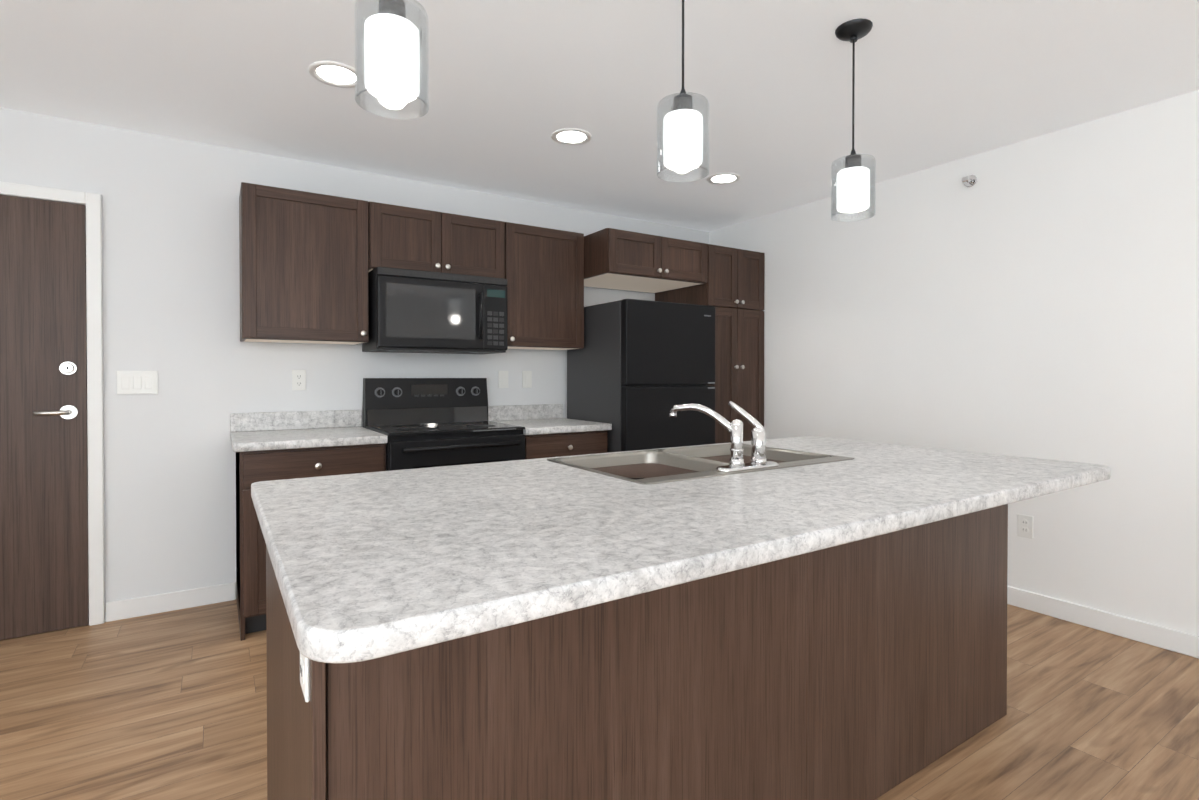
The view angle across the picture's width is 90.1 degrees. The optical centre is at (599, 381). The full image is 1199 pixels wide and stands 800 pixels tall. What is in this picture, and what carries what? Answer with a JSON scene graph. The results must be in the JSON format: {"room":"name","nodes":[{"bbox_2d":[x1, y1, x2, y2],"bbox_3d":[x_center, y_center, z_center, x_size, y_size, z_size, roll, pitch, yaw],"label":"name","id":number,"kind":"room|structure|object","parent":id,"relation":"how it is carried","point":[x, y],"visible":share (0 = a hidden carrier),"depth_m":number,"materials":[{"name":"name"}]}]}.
{"room":"kitchen","nodes":[
{"label":"kitchen","id":0,"kind":"room"},
{"bbox_2d":[0,108,708,624],"bbox_3d":[-1.721,-0.041,3.477,6.480,2.440,0.120,0,1,-33],"label":"wall","id":1,"kind":"structure","parent":0,"point":[170,246],"depth_m":3.14,"materials":[{"name":"paint"}]},
{"bbox_2d":[0,195,88,639],"bbox_3d":[-2.849,0.165,2.629,0.907,2.031,0.084,0,1,-33],"label":"entry door","id":2,"kind":"structure","parent":1,"relation":"in","point":[44,576],"depth_m":2.81,"materials":[{"name":"brown wood"}]},
{"bbox_2d":[0,181,104,625],"bbox_3d":[-2.864,0.138,2.653,1.029,2.098,0.028,0,1,-33],"label":"door frame","id":3,"kind":"structure","parent":1,"relation":"attached to","point":[92,202],"depth_m":2.90,"materials":[{"name":"white wood"}]},
{"bbox_2d":[117,371,157,393],"bbox_3d":[-2.324,0.003,3.010,0.165,0.117,0.010,0,1,-33],"label":"light switch","id":4,"kind":"object","parent":1,"relation":"attached to","point":[137,382],"visible":1,"depth_m":3.01,"materials":[{"name":"white plastic"}]},
{"bbox_2d":[105,582,235,621],"bbox_3d":[-3.141,1.141,2.494,2.776,0.095,0.014,0,1,-33],"label":"baseboard","id":5,"kind":"structure","parent":1,"relation":"attached to","point":[152,604],"depth_m":3.08,"materials":[{"name":"white wood"}]},
{"bbox_2d":[292,370,305,389],"bbox_3d":[-1.710,-0.010,3.405,0.072,0.117,0.009,0,1,-33],"label":"electrical outlet","id":6,"kind":"object","parent":1,"relation":"attached to","point":[298,379],"visible":1,"depth_m":3.40,"materials":[{"name":"white plastic"}]},
{"bbox_2d":[239,182,368,344],"bbox_3d":[-1.604,-0.609,3.260,0.602,0.781,0.359,0,1,-33],"label":"upper cabinet","id":7,"kind":"object","parent":1,"relation":"attached to","point":[303,257],"visible":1,"depth_m":3.13,"materials":[{"name":"brown wood"}]},
{"bbox_2d":[368,201,503,277],"bbox_3d":[-1.008,-0.818,3.642,0.806,0.369,0.359,0,1,-33],"label":"upper cabinet","id":8,"kind":"object","parent":1,"relation":"attached to","point":[402,237],"visible":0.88,"depth_m":3.49,"materials":[{"name":"brown wood"}]},
{"bbox_2d":[362,267,507,353],"bbox_3d":[-0.982,-0.405,3.607,0.764,0.451,0.452,0,1,-33],"label":"over-the-range microwave","id":9,"kind":"object","parent":8,"relation":"attached to","point":[414,311],"visible":1,"depth_m":3.42,"materials":[{"name":"black"}]},
{"bbox_2d":[498,371,507,387],"bbox_3d":[-0.655,-0.017,4.084,0.072,0.117,0.010,0,1,-33],"label":"electrical outlet","id":10,"kind":"object","parent":1,"relation":"attached to","point":[502,379],"visible":1,"depth_m":4.08,"materials":[{"name":"white plastic"}]},
{"bbox_2d":[522,371,531,387],"bbox_3d":[-0.506,-0.017,4.180,0.072,0.117,0.010,0,1,-33],"label":"light switch","id":11,"kind":"object","parent":1,"relation":"attached to","point":[526,379],"visible":1,"depth_m":4.18,"materials":[{"name":"white plastic"}]},
{"bbox_2d":[504,222,583,349],"bbox_3d":[-0.424,-0.616,4.020,0.576,0.781,0.359,0,1,-33],"label":"upper cabinet","id":12,"kind":"object","parent":1,"relation":"attached to","point":[544,272],"visible":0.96,"depth_m":3.89,"materials":[{"name":"brown wood"}]},
{"bbox_2d":[584,228,707,292],"bbox_3d":[0.258,-0.846,4.284,0.851,0.286,0.649,0,1,-33],"label":"upper cabinet","id":13,"kind":"object","parent":1,"relation":"attached to","point":[617,259],"visible":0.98,"depth_m":4.03,"materials":[{"name":"brown wood"}]},
{"bbox_2d":[0,599,1198,799],"bbox_3d":[0.084,1.264,0.685,6.480,0.120,6.790,0,1,-33],"label":"floor","id":14,"kind":"structure","parent":0,"point":[170,705],"depth_m":2.12,"materials":[{"name":"brown wood"}]},
{"bbox_2d":[230,410,386,640],"bbox_3d":[-1.534,0.676,3.139,0.671,1.012,0.659,0,1,-33],"label":"base cabinet","id":15,"kind":"object","parent":14,"relation":"on","point":[268,446],"visible":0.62,"depth_m":2.88,"materials":[{"name":"brown wood"}]},
{"bbox_2d":[362,378,524,470],"bbox_3d":[-0.907,0.579,3.500,0.768,1.200,0.702,0,1,-33],"label":"range","id":16,"kind":"object","parent":14,"relation":"on","point":[427,422],"visible":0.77,"depth_m":3.54,"materials":[{"name":"black metal"}]},
{"bbox_2d":[488,404,611,458],"bbox_3d":[-0.346,0.669,3.903,0.603,1.012,0.659,0,1,-33],"label":"base cabinet","id":17,"kind":"object","parent":14,"relation":"on","point":[549,430],"visible":0.35,"depth_m":3.73,"materials":[{"name":"brown wood"}]},
{"bbox_2d":[266,505,1007,799],"bbox_3d":[0.246,0.759,1.919,2.257,0.868,0.992,0,1,-33],"label":"kitchen island","id":18,"kind":"object","parent":14,"relation":"on","point":[759,615],"depth_m":1.35,"materials":[{"name":"brown wood"}]},
{"bbox_2d":[251,437,1110,680],"bbox_3d":[0.370,0.303,1.857,2.460,0.041,1.224,0,1,-33],"label":"island countertop","id":19,"kind":"structure","parent":18,"relation":"on","point":[371,568],"depth_m":1.21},
{"bbox_2d":[543,443,854,484],"bbox_3d":[0.370,0.372,2.168,0.965,0.190,0.600,0,1,-33],"label":"sink","id":20,"kind":"object","parent":19,"relation":"in","point":[648,466],"depth_m":2.24,"materials":[{"name":"silver metal"}]},
{"bbox_2d":[669,401,782,472],"bbox_3d":[0.421,0.172,2.010,0.278,0.214,0.250,0,1,-33],"label":"faucet","id":21,"kind":"object","parent":19,"relation":"on","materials":[{"name":"silver metal"}]},
{"bbox_2d":[567,299,714,452],"bbox_3d":[0.279,0.328,4.193,0.750,1.690,0.747,0,1,-33],"label":"refrigerator","id":22,"kind":"object","parent":14,"relation":"on","point":[637,370],"visible":0.54,"depth_m":3.87,"materials":[{"name":"black metal"}]},
{"bbox_2d":[655,244,764,443],"bbox_3d":[0.864,0.088,4.683,0.584,2.160,0.649,0,1,-33],"label":"pantry cabinet","id":23,"kind":"object","parent":14,"relation":"on","point":[731,290],"visible":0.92,"depth_m":4.43,"materials":[{"name":"brown wood"}]},
{"bbox_2d":[0,0,1198,231],"bbox_3d":[0.084,-1.295,0.661,6.480,0.120,6.790,0,1,-33],"label":"ceiling","id":24,"kind":"structure","parent":0,"point":[514,84],"depth_m":2.50,"materials":[{"name":"paint"}]},
{"bbox_2d":[308,61,363,87],"bbox_3d":[-1.069,-1.247,2.435,0.208,0.008,0.208,0,1,-33],"label":"recessed light","id":25,"kind":"object","parent":24,"relation":"in","point":[336,74],"visible":0.79,"depth_m":2.42,"materials":[{"name":"white"}]},
{"bbox_2d":[355,0,428,118],"bbox_3d":[-0.431,-0.908,1.243,0.145,0.661,0.145,0,1,-33],"label":"pendant light","id":26,"kind":"object","parent":24,"relation":"hanging from","point":[391,42],"visible":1,"depth_m":1.20,"materials":[{"name":"grey glass"}]},
{"bbox_2d":[551,128,591,144],"bbox_3d":[-0.144,-1.253,3.066,0.208,0.008,0.208,0,1,-33],"label":"recessed light","id":27,"kind":"object","parent":24,"relation":"in","point":[570,136],"visible":1,"depth_m":3.06,"materials":[{"name":"white"}]},
{"bbox_2d":[657,0,708,181],"bbox_3d":[0.233,-0.912,1.671,0.145,0.661,0.145,0,1,-33],"label":"pendant light","id":28,"kind":"object","parent":24,"relation":"hanging from","point":[683,140],"visible":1,"depth_m":1.63,"materials":[{"name":"grey glass"}]},
{"bbox_2d":[707,173,740,184],"bbox_3d":[0.771,-1.259,3.715,0.208,0.008,0.208,0,1,-33],"label":"recessed light","id":29,"kind":"object","parent":24,"relation":"in","point":[723,178],"visible":1,"depth_m":3.71,"materials":[{"name":"white"}]},
{"bbox_2d":[831,18,875,221],"bbox_3d":[0.898,-0.916,2.116,0.145,0.661,0.145,0,1,-33],"label":"pendant light","id":30,"kind":"object","parent":24,"relation":"hanging from","point":[853,189],"visible":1,"depth_m":2.08,"materials":[{"name":"grey glass"}]},
{"bbox_2d":[709,90,1198,635],"bbox_3d":[2.758,-0.031,2.394,0.120,2.440,6.550,0,1,-33],"label":"wall","id":31,"kind":"structure","parent":0,"point":[1033,298],"depth_m":3.06,"materials":[{"name":"paint"}]},
{"bbox_2d":[962,175,976,186],"bbox_3d":[2.045,-1.120,3.323,0.060,0.068,0.068,0,1,-33],"label":"detector","id":32,"kind":"object","parent":31,"relation":"attached to","point":[970,181],"visible":1,"depth_m":3.32,"materials":[{"name":"silver metal"}]},
{"bbox_2d":[1017,514,1032,538],"bbox_3d":[2.217,0.752,3.118,0.009,0.116,0.072,0,1,-33],"label":"outlet","id":33,"kind":"object","parent":31,"relation":"attached to","point":[1024,525],"visible":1,"depth_m":3.12,"materials":[{"name":"white plastic"}]},
{"bbox_2d":[1007,586,1198,658],"bbox_3d":[2.870,1.144,2.107,0.014,0.095,5.928,0,1,-33],"label":"baseboard","id":34,"kind":"structure","parent":31,"relation":"attached to","point":[1181,642],"depth_m":2.82,"materials":[{"name":"white wood"}]}
]}

